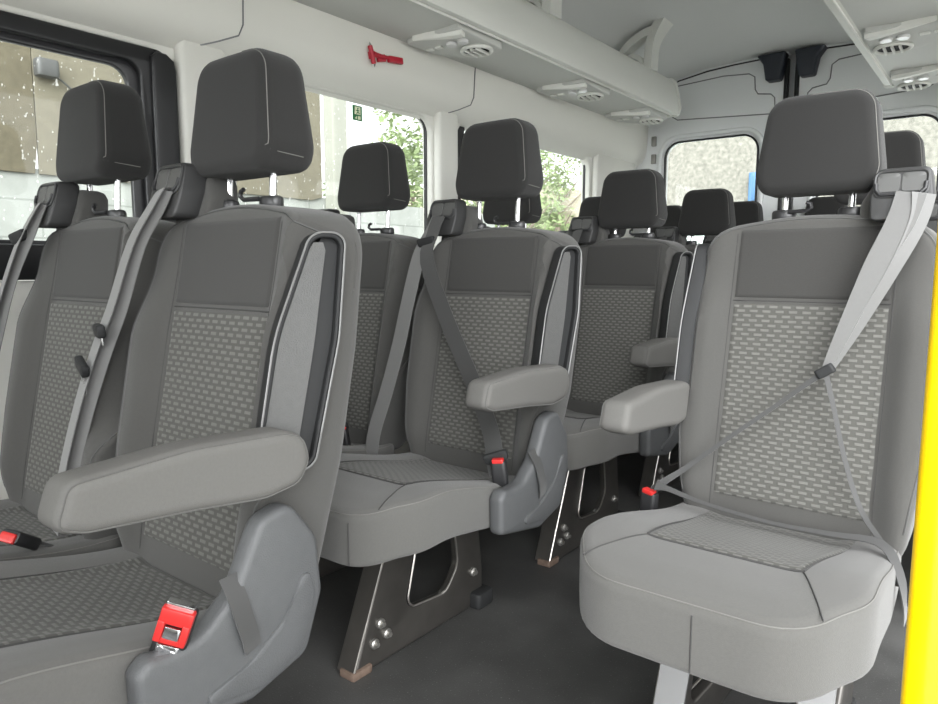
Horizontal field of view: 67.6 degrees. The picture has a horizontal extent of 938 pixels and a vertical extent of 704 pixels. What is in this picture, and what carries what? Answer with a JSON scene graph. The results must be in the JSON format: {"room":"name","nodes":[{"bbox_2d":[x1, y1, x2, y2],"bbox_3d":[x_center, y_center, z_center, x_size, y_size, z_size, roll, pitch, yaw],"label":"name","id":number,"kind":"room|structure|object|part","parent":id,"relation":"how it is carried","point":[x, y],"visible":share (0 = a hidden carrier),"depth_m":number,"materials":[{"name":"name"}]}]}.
{"room":"vehicle interior","nodes":[
{"label":"vehicle interior","id":0,"kind":"room"},
{"bbox_2d":[0,4,635,499],"bbox_3d":[-0.908,-0.089,1.876,0.130,1.530,6.250,5,9,37],"label":"wall","id":1,"kind":"structure","parent":0,"point":[189,58],"depth_m":1.91,"materials":[{"name":"grey plastic"}]},
{"bbox_2d":[0,10,179,279],"bbox_3d":[-1.318,-0.423,1.262,0.064,0.596,1.668,5,9,38],"label":"window","id":2,"kind":"structure","parent":1,"relation":"in","point":[150,72],"depth_m":1.79,"materials":[{"name":"black"}]},
{"bbox_3d":[-1.331,-0.445,1.278,0.009,0.480,1.460,5,9,37],"label":"pane","id":3,"kind":"part","parent":2,"relation":"part of","materials":[{"name":"clear glass"}]},
{"bbox_3d":[-1.317,-0.440,1.269,0.023,0.502,1.502,5,9,37],"label":"frame","id":4,"kind":"part","parent":2,"relation":"part of","materials":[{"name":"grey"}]},
{"bbox_3d":[-0.813,-0.497,1.879,0.038,0.580,0.068,5,9,37],"label":"pillar panel","id":5,"kind":"part","parent":2,"relation":"part of","materials":[{"name":"black plastic"}]},
{"bbox_2d":[0,0,648,168],"bbox_3d":[-0.875,-0.916,1.719,0.112,0.270,6.200,5,9,37],"label":"trim","id":6,"kind":"structure","parent":1,"relation":"attached to","point":[330,52],"depth_m":2.31,"materials":[{"name":"white plastic"}]},
{"bbox_2d":[245,101,426,234],"bbox_3d":[-0.441,-0.597,2.420,0.020,0.568,0.893,5,9,37],"label":"window","id":7,"kind":"structure","parent":1,"relation":"in","point":[420,119],"depth_m":2.74,"materials":[{"name":"black"}]},
{"bbox_2d":[352,104,361,121],"bbox_3d":[-0.390,-0.836,2.448,0.005,0.051,0.044,5,9,37],"label":"sticker","id":8,"kind":"object","parent":7,"relation":"attached to","point":[356,110],"visible":1,"depth_m":2.45,"materials":[{"name":"green paper"}]},
{"bbox_2d":[368,42,402,66],"bbox_3d":[-0.284,-0.997,2.383,0.021,0.077,0.162,5,9,37],"label":"hammer","id":9,"kind":"object","parent":1,"relation":"attached to","point":[372,54],"visible":1,"depth_m":2.36,"materials":[{"name":"red plastic"}]},
{"bbox_3d":[-0.277,-1.004,2.390,0.019,0.029,0.141,5,9,37],"label":"handle","id":10,"kind":"part","parent":9,"relation":"part of","materials":[{"name":"red plastic"}]},
{"bbox_2d":[458,126,585,200],"bbox_3d":[0.274,-0.713,3.328,0.030,0.583,1.145,5,9,37],"label":"window","id":11,"kind":"structure","parent":1,"relation":"in","point":[461,129],"depth_m":2.89,"materials":[{"name":"black"}]},
{"bbox_2d":[246,442,913,703],"bbox_3d":[-0.169,0.758,1.401,2.000,0.040,6.250,5,9,37],"label":"floor","id":12,"kind":"structure","parent":0,"point":[532,644],"depth_m":1.66,"materials":[{"name":"plastic"}]},
{"bbox_2d":[0,80,175,560],"bbox_3d":[-0.941,0.112,1.270,0.554,1.276,0.761,5,9,37],"label":"passenger seat","id":13,"kind":"object","parent":12,"relation":"on","point":[103,139],"visible":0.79,"depth_m":1.42,"materials":[{"name":"grey fabric"}]},
{"bbox_3d":[-0.936,0.318,1.239,0.276,0.065,0.340,5,9,37],"label":"cushion panel","id":14,"kind":"part","parent":13,"relation":"part of","materials":[{"name":"fabric"}]},
{"bbox_2d":[0,499,121,560],"bbox_3d":[-0.965,0.365,1.207,0.431,0.163,0.575,5,9,37],"label":"cushion","id":15,"kind":"object","parent":13,"relation":"on","point":[16,515],"depth_m":1.27,"materials":[{"name":"fabric"}]},
{"bbox_3d":[-0.798,0.099,1.392,0.272,0.392,0.085,5,9,37],"label":"patterned panel","id":16,"kind":"part","parent":13,"relation":"part of","materials":[{"name":"fabric"}]},
{"bbox_3d":[-0.759,0.040,1.435,0.428,0.629,0.259,5,9,37],"label":"backrest","id":17,"kind":"part","parent":13,"relation":"part of","materials":[{"name":"grey fabric"}]},
{"bbox_3d":[-0.765,-0.177,1.402,0.272,0.146,0.036,5,9,37],"label":"headroom panel","id":18,"kind":"part","parent":13,"relation":"part of","materials":[{"name":"fabric"}]},
{"bbox_3d":[-0.825,-0.340,1.522,0.012,0.141,0.020,5,9,37],"label":"headrest post","id":19,"kind":"part","parent":13,"relation":"part of","materials":[{"name":"silver metal"}]},
{"bbox_3d":[-0.727,-0.331,1.447,0.012,0.141,0.020,5,9,37],"label":"headrest post","id":20,"kind":"part","parent":13,"relation":"part of","materials":[{"name":"silver metal"}]},
{"bbox_2d":[0,48,361,703],"bbox_3d":[-0.576,0.154,1.017,0.620,1.252,0.752,5,9,37],"label":"passenger seat","id":21,"kind":"object","parent":12,"relation":"on","point":[217,490],"visible":1,"depth_m":1.04,"materials":[{"name":"grey fabric"}]},
{"bbox_3d":[-0.695,0.052,1.262,0.009,0.061,0.040,-6,9,-40],"label":"tongue plate","id":22,"kind":"part","parent":21,"relation":"part of","materials":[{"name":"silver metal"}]},
{"bbox_2d":[0,547,214,703],"bbox_3d":[-0.597,0.396,0.949,0.431,0.163,0.575,5,9,37],"label":"cushion","id":23,"kind":"object","parent":21,"relation":"on","point":[74,628],"depth_m":0.94,"materials":[{"name":"fabric"}]},
{"bbox_3d":[-0.568,0.349,0.982,0.276,0.065,0.340,5,9,37],"label":"cushion panel","id":24,"kind":"part","parent":21,"relation":"part of","materials":[{"name":"fabric"}]},
{"bbox_3d":[-0.341,0.156,0.859,0.057,0.093,0.330,5,9,37],"label":"armrest","id":25,"kind":"part","parent":21,"relation":"part of","materials":[{"name":"fabric"}]},
{"bbox_3d":[-0.430,0.130,1.134,0.272,0.392,0.085,5,9,37],"label":"patterned panel","id":26,"kind":"part","parent":21,"relation":"part of","materials":[{"name":"fabric"}]},
{"bbox_3d":[-0.397,-0.146,1.144,0.272,0.146,0.036,5,9,37],"label":"headroom panel","id":27,"kind":"part","parent":21,"relation":"part of","materials":[{"name":"fabric"}]},
{"bbox_3d":[-0.425,-0.282,1.243,0.012,0.141,0.020,5,9,37],"label":"headrest post","id":28,"kind":"part","parent":21,"relation":"part of","materials":[{"name":"silver metal"}]},
{"bbox_3d":[-0.392,0.071,1.177,0.428,0.629,0.259,5,9,37],"label":"backrest","id":29,"kind":"part","parent":21,"relation":"part of","materials":[{"name":"grey fabric"}]},
{"bbox_3d":[-0.327,-0.273,1.167,0.012,0.141,0.020,5,9,37],"label":"headrest post","id":30,"kind":"part","parent":21,"relation":"part of","materials":[{"name":"silver metal"}]},
{"bbox_3d":[-0.262,0.005,1.017,0.052,0.326,0.130,5,9,37],"label":"trim panel","id":31,"kind":"part","parent":21,"relation":"part of","materials":[{"name":"plastic"}]},
{"bbox_3d":[-0.247,-0.003,1.022,0.059,0.342,0.157,7,10,44],"label":"trim","id":32,"kind":"part","parent":21,"relation":"part of","materials":[{"name":"black plastic"}]},
{"bbox_2d":[317,142,424,577],"bbox_3d":[-0.482,0.038,1.924,0.439,1.266,0.754,5,9,37],"label":"passenger seat","id":33,"kind":"object","parent":12,"relation":"on","point":[373,176],"visible":0.36,"depth_m":2.01,"materials":[{"name":"grey fabric"}]},
{"bbox_3d":[-0.473,0.485,1.984,0.022,0.360,0.465,5,9,37],"label":"leg","id":34,"kind":"part","parent":33,"relation":"part of","materials":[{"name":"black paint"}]},
{"bbox_3d":[-0.505,0.237,1.913,0.276,0.065,0.340,5,9,37],"label":"cushion panel","id":35,"kind":"part","parent":33,"relation":"part of","materials":[{"name":"fabric"}]},
{"bbox_3d":[-0.339,-0.406,2.154,0.012,0.141,0.020,5,9,37],"label":"headrest post","id":36,"kind":"part","parent":33,"relation":"part of","materials":[{"name":"silver metal"}]},
{"bbox_3d":[-0.368,0.018,2.065,0.272,0.392,0.085,5,9,37],"label":"patterned panel","id":37,"kind":"part","parent":33,"relation":"part of","materials":[{"name":"fabric"}]},
{"bbox_2d":[342,443,393,454],"bbox_3d":[-0.534,0.284,1.881,0.431,0.163,0.575,5,9,37],"label":"cushion","id":38,"kind":"object","parent":33,"relation":"on","point":[350,448],"depth_m":1.93,"materials":[{"name":"fabric"}]},
{"bbox_3d":[-0.334,-0.258,2.076,0.272,0.146,0.036,5,9,37],"label":"headroom panel","id":39,"kind":"part","parent":33,"relation":"part of","materials":[{"name":"fabric"}]},
{"bbox_3d":[-0.329,-0.041,2.108,0.428,0.629,0.259,5,9,37],"label":"backrest","id":40,"kind":"part","parent":33,"relation":"part of","materials":[{"name":"grey fabric"}]},
{"bbox_3d":[-0.241,-0.397,2.079,0.012,0.141,0.020,5,9,37],"label":"headrest post","id":41,"kind":"part","parent":33,"relation":"part of","materials":[{"name":"silver metal"}]},
{"bbox_2d":[320,118,581,681],"bbox_3d":[-0.101,0.069,1.630,0.563,1.274,0.752,5,9,37],"label":"passenger seat","id":42,"kind":"object","parent":12,"relation":"on","point":[497,312],"visible":0.96,"depth_m":1.69,"materials":[{"name":"grey fabric"}]},
{"bbox_3d":[-0.115,0.273,1.613,0.276,0.065,0.340,5,9,37],"label":"cushion panel","id":43,"kind":"part","parent":42,"relation":"part of","materials":[{"name":"fabric"}]},
{"bbox_2d":[320,452,514,566],"bbox_3d":[-0.144,0.320,1.581,0.431,0.163,0.575,5,9,37],"label":"cushion","id":44,"kind":"object","parent":42,"relation":"on","point":[384,508],"depth_m":1.36,"materials":[{"name":"fabric"}]},
{"bbox_3d":[-0.115,0.518,1.709,0.022,0.360,0.465,5,9,37],"label":"leg","id":45,"kind":"part","parent":42,"relation":"part of","materials":[{"name":"black paint"}]},
{"bbox_3d":[0.022,0.054,1.766,0.272,0.392,0.085,5,9,37],"label":"patterned panel","id":46,"kind":"part","parent":42,"relation":"part of","materials":[{"name":"fabric"}]},
{"bbox_3d":[0.027,-0.380,1.872,0.012,0.141,0.020,5,9,37],"label":"headrest post","id":47,"kind":"part","parent":42,"relation":"part of","materials":[{"name":"silver metal"}]},
{"bbox_3d":[0.056,-0.222,1.776,0.272,0.146,0.036,5,9,37],"label":"headroom panel","id":48,"kind":"part","parent":42,"relation":"part of","materials":[{"name":"fabric"}]},
{"bbox_3d":[0.061,-0.005,1.809,0.428,0.629,0.259,5,9,37],"label":"backrest","id":49,"kind":"part","parent":42,"relation":"part of","materials":[{"name":"grey fabric"}]},
{"bbox_3d":[0.111,0.080,1.491,0.057,0.093,0.330,5,9,37],"label":"armrest","id":50,"kind":"part","parent":42,"relation":"part of","materials":[{"name":"plastic"}]},
{"bbox_3d":[0.126,-0.371,1.796,0.012,0.141,0.020,5,9,37],"label":"headrest post","id":51,"kind":"part","parent":42,"relation":"part of","materials":[{"name":"silver metal"}]},
{"bbox_3d":[0.206,-0.079,1.653,0.059,0.342,0.157,7,10,44],"label":"trim","id":52,"kind":"part","parent":42,"relation":"part of","materials":[{"name":"black plastic"}]},
{"bbox_3d":[0.191,-0.071,1.649,0.052,0.326,0.130,5,9,37],"label":"trim panel","id":53,"kind":"part","parent":42,"relation":"part of","materials":[{"name":"plastic"}]},
{"bbox_2d":[406,193,541,440],"bbox_3d":[-0.045,-0.038,2.554,0.484,1.266,0.754,5,9,37],"label":"passenger seat","id":54,"kind":"object","parent":12,"relation":"on","point":[530,208],"visible":0.1,"depth_m":2.67,"materials":[{"name":"grey fabric"}]},
{"bbox_2d":[558,196,625,236],"bbox_3d":[0.418,-0.096,3.166,0.484,1.236,0.754,5,9,37],"label":"passenger seat","id":55,"kind":"object","parent":12,"relation":"on","point":[589,206],"visible":0.02,"depth_m":3.31,"materials":[{"name":"grey fabric"}]},
{"bbox_2d":[535,169,693,567],"bbox_3d":[0.374,0.018,2.234,0.535,1.232,0.752,5,9,37],"label":"passenger seat","id":56,"kind":"object","parent":12,"relation":"on","point":[633,289],"visible":0.76,"depth_m":2.34,"materials":[{"name":"grey fabric"}]},
{"bbox_3d":[0.348,0.200,2.224,0.276,0.065,0.340,5,9,37],"label":"cushion panel","id":57,"kind":"part","parent":56,"relation":"part of","materials":[{"name":"fabric"}]},
{"bbox_3d":[0.380,0.448,2.295,0.022,0.360,0.465,5,9,37],"label":"leg","id":58,"kind":"part","parent":56,"relation":"part of","materials":[{"name":"black paint"}]},
{"bbox_2d":[563,409,639,470],"bbox_3d":[0.319,0.247,2.192,0.431,0.163,0.575,5,9,37],"label":"cushion","id":59,"kind":"object","parent":56,"relation":"on","point":[588,444],"depth_m":1.92,"materials":[{"name":"fabric"}]},
{"bbox_3d":[0.486,-0.019,2.376,0.272,0.392,0.085,5,9,37],"label":"patterned panel","id":60,"kind":"part","parent":56,"relation":"part of","materials":[{"name":"fabric"}]},
{"bbox_3d":[0.519,-0.295,2.386,0.272,0.146,0.036,5,9,37],"label":"headroom panel","id":61,"kind":"part","parent":56,"relation":"part of","materials":[{"name":"fabric"}]},
{"bbox_3d":[0.524,-0.079,2.419,0.428,0.629,0.259,5,9,37],"label":"backrest","id":62,"kind":"part","parent":56,"relation":"part of","materials":[{"name":"grey fabric"}]},
{"bbox_3d":[0.575,0.006,2.101,0.057,0.093,0.330,5,9,37],"label":"armrest","id":63,"kind":"part","parent":56,"relation":"part of","materials":[{"name":"fabric"}]},
{"bbox_3d":[0.669,-0.152,2.264,0.059,0.342,0.157,7,10,44],"label":"trim","id":64,"kind":"part","parent":56,"relation":"part of","materials":[{"name":"black plastic"}]},
{"bbox_3d":[0.654,-0.144,2.259,0.052,0.326,0.130,5,9,37],"label":"trim panel","id":65,"kind":"part","parent":56,"relation":"part of","materials":[{"name":"plastic"}]},
{"bbox_2d":[634,205,686,237],"bbox_3d":[0.910,-0.160,3.680,0.375,1.240,0.752,5,9,37],"label":"passenger seat","id":66,"kind":"object","parent":12,"relation":"on","point":[674,211],"visible":0.05,"depth_m":3.80,"materials":[{"name":"grey fabric"}]},
{"bbox_2d":[638,188,735,494],"bbox_3d":[0.839,-0.057,2.844,0.535,1.236,0.752,5,9,37],"label":"passenger seat","id":67,"kind":"object","parent":12,"relation":"on","point":[704,212],"visible":0.15,"depth_m":2.97,"materials":[{"name":"grey fabric"}]},
{"bbox_3d":[0.845,0.375,2.905,0.022,0.360,0.465,5,9,37],"label":"leg","id":68,"kind":"part","parent":67,"relation":"part of","materials":[{"name":"black paint"}]},
{"bbox_3d":[0.990,-0.152,3.029,0.428,0.629,0.259,5,9,37],"label":"backrest","id":69,"kind":"part","parent":67,"relation":"part of","materials":[{"name":"grey fabric"}]},
{"bbox_2d":[702,201,763,243],"bbox_3d":[1.226,-0.131,3.437,0.375,1.240,0.752,5,9,37],"label":"passenger seat","id":70,"kind":"object","parent":12,"relation":"on","point":[746,212],"visible":0.08,"depth_m":3.56,"materials":[{"name":"grey fabric"}]},
{"bbox_2d":[579,88,936,703],"bbox_3d":[0.507,0.134,1.227,0.500,1.242,0.765,5,9,37],"label":"passenger seat","id":71,"kind":"object","parent":12,"relation":"on","point":[795,396],"visible":1,"depth_m":1.28,"materials":[{"name":"grey fabric"}]},
{"bbox_3d":[0.354,0.111,1.369,0.057,0.093,0.330,5,9,37],"label":"armrest","id":72,"kind":"part","parent":71,"relation":"part of","materials":[{"name":"plastic"}]},
{"bbox_3d":[0.485,-0.060,1.502,0.043,0.342,0.158,5,9,37],"label":"trim","id":73,"kind":"part","parent":71,"relation":"part of","materials":[{"name":"black plastic"}]},
{"bbox_3d":[0.443,0.562,1.343,0.022,0.360,0.465,5,9,37],"label":"leg","id":74,"kind":"part","parent":71,"relation":"part of","materials":[{"name":"black paint"}]},
{"bbox_2d":[579,502,901,702],"bbox_3d":[0.461,0.369,1.178,0.431,0.163,0.575,5,9,37],"label":"cushion","id":75,"kind":"object","parent":71,"relation":"on","point":[789,602],"depth_m":0.99,"materials":[{"name":"fabric"}]},
{"bbox_3d":[0.490,0.322,1.210,0.276,0.065,0.340,5,9,37],"label":"cushion panel","id":76,"kind":"part","parent":71,"relation":"part of","materials":[{"name":"fabric"}]},
{"bbox_3d":[0.657,-0.297,1.455,0.012,0.141,0.020,5,9,37],"label":"headrest post","id":77,"kind":"part","parent":71,"relation":"part of","materials":[{"name":"silver metal"}]},
{"bbox_3d":[0.635,0.103,1.357,0.287,0.392,0.085,5,9,37],"label":"patterned panel","id":78,"kind":"part","parent":71,"relation":"part of","materials":[{"name":"fabric"}]},
{"bbox_3d":[0.674,0.044,1.400,0.451,0.629,0.259,5,9,37],"label":"backrest","id":79,"kind":"part","parent":71,"relation":"part of","materials":[{"name":"grey fabric"}]},
{"bbox_3d":[0.669,-0.173,1.367,0.287,0.146,0.036,5,9,37],"label":"headroom panel","id":80,"kind":"part","parent":71,"relation":"part of","materials":[{"name":"fabric"}]},
{"bbox_3d":[0.617,0.578,1.209,0.022,0.360,0.465,5,9,37],"label":"leg","id":81,"kind":"part","parent":71,"relation":"part of","materials":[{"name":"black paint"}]},
{"bbox_3d":[0.755,-0.288,1.379,0.012,0.141,0.020,5,9,37],"label":"headrest post","id":82,"kind":"part","parent":71,"relation":"part of","materials":[{"name":"silver metal"}]},
{"bbox_2d":[804,196,847,215],"bbox_3d":[1.534,-0.102,3.200,0.375,1.240,0.752,5,9,37],"label":"passenger seat","id":83,"kind":"object","parent":12,"relation":"on","point":[828,205],"visible":0.06,"depth_m":3.34,"materials":[{"name":"grey fabric"}]},
{"bbox_2d":[834,130,937,232],"bbox_3d":[0.965,0.041,1.839,0.486,1.280,0.754,5,9,37],"label":"passenger seat","id":84,"kind":"object","parent":12,"relation":"on","point":[904,148],"visible":0.03,"depth_m":1.93,"materials":[{"name":"grey fabric"}]},
{"bbox_2d":[900,228,937,703],"bbox_3d":[0.412,-0.021,0.594,0.072,1.700,0.072,5,9,37],"label":"pole","id":85,"kind":"object","parent":12,"relation":"on","point":[920,662],"visible":1,"depth_m":0.61,"materials":[{"name":"yellow metal"}]},
{"bbox_2d":[535,0,851,79],"bbox_3d":[-0.200,-1.168,1.194,1.693,0.434,6.250,5,9,37],"label":"ceiling","id":86,"kind":"structure","parent":0,"point":[704,34],"depth_m":3.35,"materials":[{"name":"grey plastic"}]},
{"bbox_2d":[293,0,680,124],"bbox_3d":[-0.073,-1.260,2.343,0.362,0.454,3.426,5,9,37],"label":"luggage rack","id":87,"kind":"object","parent":86,"relation":"attached to","point":[521,42],"visible":1,"depth_m":2.67,"materials":[{"name":"white plastic"}]},
{"bbox_2d":[426,46,443,51],"bbox_3d":[-0.120,-1.067,2.463,0.070,0.009,0.016,5,9,37],"label":"switch","id":88,"kind":"object","parent":87,"relation":"attached to","point":[429,48],"depth_m":2.46,"materials":[{"name":"white plastic"}]},
{"bbox_3d":[-0.050,-1.074,2.446,0.258,0.033,0.259,5,9,37],"label":"lamp panel","id":89,"kind":"part","parent":87,"relation":"part of","materials":[{"name":"grey plastic"}]},
{"bbox_2d":[460,44,492,57],"bbox_3d":[0.027,-1.057,2.457,0.124,0.020,0.106,5,9,37],"label":"air vent","id":90,"kind":"object","parent":87,"relation":"attached to","point":[469,50],"depth_m":2.44,"materials":[{"name":"white plastic"}]},
{"bbox_2d":[550,93,564,96],"bbox_3d":[0.394,-1.146,3.122,0.070,0.009,0.016,5,9,37],"label":"switch","id":91,"kind":"object","parent":87,"relation":"attached to","point":[552,94],"depth_m":3.12,"materials":[{"name":"white plastic"}]},
{"bbox_3d":[0.464,-1.154,3.105,0.258,0.033,0.259,5,9,37],"label":"lamp panel","id":92,"kind":"part","parent":87,"relation":"part of","materials":[{"name":"grey plastic"}]},
{"bbox_2d":[577,92,603,101],"bbox_3d":[0.541,-1.136,3.117,0.124,0.020,0.106,5,9,37],"label":"air vent","id":93,"kind":"object","parent":87,"relation":"attached to","point":[588,96],"depth_m":3.10,"materials":[{"name":"white plastic"}]},
{"bbox_3d":[0.863,-1.215,3.615,0.257,0.032,0.239,5,9,37],"label":"lamp panel","id":94,"kind":"part","parent":87,"relation":"part of","materials":[{"name":"grey plastic"}]},
{"bbox_2d":[639,117,662,124],"bbox_3d":[0.945,-1.198,3.635,0.124,0.020,0.106,5,9,37],"label":"air vent","id":95,"kind":"object","parent":87,"relation":"attached to","point":[651,120],"depth_m":3.62,"materials":[{"name":"white plastic"}]},
{"bbox_2d":[823,0,937,90],"bbox_3d":[1.311,-1.237,2.158,0.362,0.454,2.026,5,9,37],"label":"luggage rack","id":96,"kind":"object","parent":86,"relation":"attached to","point":[898,39],"visible":1,"depth_m":2.33,"materials":[{"name":"white plastic"}]},
{"bbox_2d":[873,41,913,54],"bbox_3d":[1.470,-1.054,2.427,0.124,0.020,0.106,5,9,37],"label":"air vent","id":97,"kind":"object","parent":96,"relation":"attached to","point":[894,47],"depth_m":2.42,"materials":[{"name":"white plastic"}]},
{"bbox_3d":[1.477,-1.063,2.345,0.258,0.033,0.249,5,9,37],"label":"lamp panel","id":98,"kind":"part","parent":96,"relation":"part of","materials":[{"name":"grey plastic"}]},
{"bbox_3d":[1.859,-1.123,2.836,0.257,0.031,0.219,5,9,37],"label":"lamp panel","id":99,"kind":"part","parent":96,"relation":"part of","materials":[{"name":"grey plastic"}]},
{"bbox_2d":[897,81,931,90],"bbox_3d":[1.862,-1.114,2.930,0.124,0.020,0.106,5,9,37],"label":"air vent","id":100,"kind":"object","parent":96,"relation":"attached to","point":[915,85],"depth_m":2.92,"materials":[{"name":"white plastic"}]},
{"bbox_2d":[919,29,937,35],"bbox_3d":[1.513,-1.046,2.287,0.070,0.009,0.016,5,9,37],"label":"switch","id":101,"kind":"object","parent":96,"relation":"attached to","point":[928,31],"depth_m":2.29,"materials":[{"name":"white plastic"}]},
{"bbox_2d":[789,55,795,96],"bbox_3d":[1.721,-0.569,3.774,1.950,2.030,0.040,5,9,37],"label":"wall","id":102,"kind":"structure","parent":0,"point":[793,57],"depth_m":3.67,"materials":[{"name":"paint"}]},
{"bbox_2d":[634,51,790,232],"bbox_3d":[1.310,-0.592,3.961,0.845,1.992,0.115,5,9,37],"label":"door","id":103,"kind":"structure","parent":102,"relation":"in","point":[737,99],"depth_m":3.81,"materials":[{"name":"white paint"}]},
{"bbox_2d":[788,41,937,215],"bbox_3d":[2.002,-0.528,3.429,0.845,1.992,0.115,5,9,37],"label":"door","id":104,"kind":"structure","parent":102,"relation":"in","point":[840,66],"depth_m":3.44,"materials":[{"name":"white paint"}]},
{"label":"outside","id":105,"kind":"structure","parent":0,"visible":0},
{"bbox_3d":[3.061,1.098,4.113,80.000,0.100,80.000,5,9,37],"label":"ground","id":106,"kind":"structure","parent":105,"visible":0},
{"bbox_2d":[0,169,494,280],"bbox_3d":[-3.040,0.006,3.646,0.200,2.180,10.600,5,9,37],"label":"wall","id":107,"kind":"structure","parent":106,"relation":"on","point":[24,187],"depth_m":4.28,"materials":[{"name":"white concrete"}]},
{"bbox_2d":[0,41,36,173],"bbox_3d":[-3.487,-1.527,2.697,0.020,1.310,3.252,5,9,37],"label":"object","id":108,"kind":"structure","parent":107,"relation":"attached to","point":[15,73],"depth_m":3.93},
{"bbox_2d":[30,48,321,199],"bbox_3d":[-1.845,-1.780,4.803,0.020,1.310,2.104,5,9,37],"label":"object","id":109,"kind":"structure","parent":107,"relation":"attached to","point":[48,96],"depth_m":4.18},
{"bbox_2d":[33,57,71,88],"bbox_3d":[-2.308,-1.541,4.133,0.080,0.285,0.453,5,9,37],"label":"wall lamp","id":110,"kind":"object","parent":109,"relation":"attached to","point":[46,68],"visible":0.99,"depth_m":3.96,"materials":[{"name":"grey metal"}]},
{"bbox_2d":[323,95,347,214],"bbox_3d":[-1.089,-0.750,5.830,0.120,3.200,0.160,5,9,37],"label":"post","id":111,"kind":"object","parent":106,"relation":"on","point":[335,124],"visible":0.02,"depth_m":5.66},
{"bbox_2d":[322,108,422,207],"bbox_3d":[-1.291,-2.413,11.751,2.566,5.057,3.060,5,9,37],"label":"tree","id":112,"kind":"object","parent":106,"relation":"on","point":[414,151],"visible":0.13,"depth_m":11.56,"materials":[{"name":"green plant"}]},
{"bbox_2d":[409,185,580,230],"bbox_3d":[1.381,-3.003,21.174,10.000,3.998,4.500,5,9,37],"label":"hillside","id":113,"kind":"structure","parent":106,"relation":"on","point":[576,204],"depth_m":17.40,"materials":[{"name":"green plant"}]},
{"bbox_2d":[465,150,576,230],"bbox_3d":[0.867,-3.327,12.933,2.735,6.591,3.809,-3,7,-21],"label":"tree","id":114,"kind":"object","parent":106,"relation":"on","point":[546,216],"visible":0.08,"depth_m":12.68,"materials":[{"name":"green plant"}]},
{"bbox_2d":[540,151,581,231],"bbox_3d":[2.240,-3.516,17.158,1.771,5.959,2.293,-3,7,-21],"label":"tree","id":115,"kind":"object","parent":106,"relation":"on","point":[559,183],"visible":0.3,"depth_m":17.13,"materials":[{"name":"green plant"}]},
{"bbox_2d":[687,236,703,243],"bbox_3d":[2.827,-0.336,6.926,4.283,2.076,1.740,4,8,32],"label":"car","id":116,"kind":"object","parent":106,"relation":"on","point":[699,239],"visible":0.02,"depth_m":6.31,"materials":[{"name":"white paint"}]},
{"bbox_2d":[667,116,937,205],"bbox_3d":[6.036,-1.287,7.367,10.000,4.000,0.400,5,9,37],"label":"wall","id":117,"kind":"structure","parent":106,"relation":"on","point":[725,163],"depth_m":9.09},
{"bbox_2d":[748,172,755,200],"bbox_3d":[3.710,-1.663,8.820,0.400,1.200,0.065,5,9,37],"label":"board","id":118,"kind":"object","parent":117,"relation":"attached to","point":[751,188],"visible":0.06,"depth_m":8.85,"materials":[{"name":"blue paint"}]}
]}

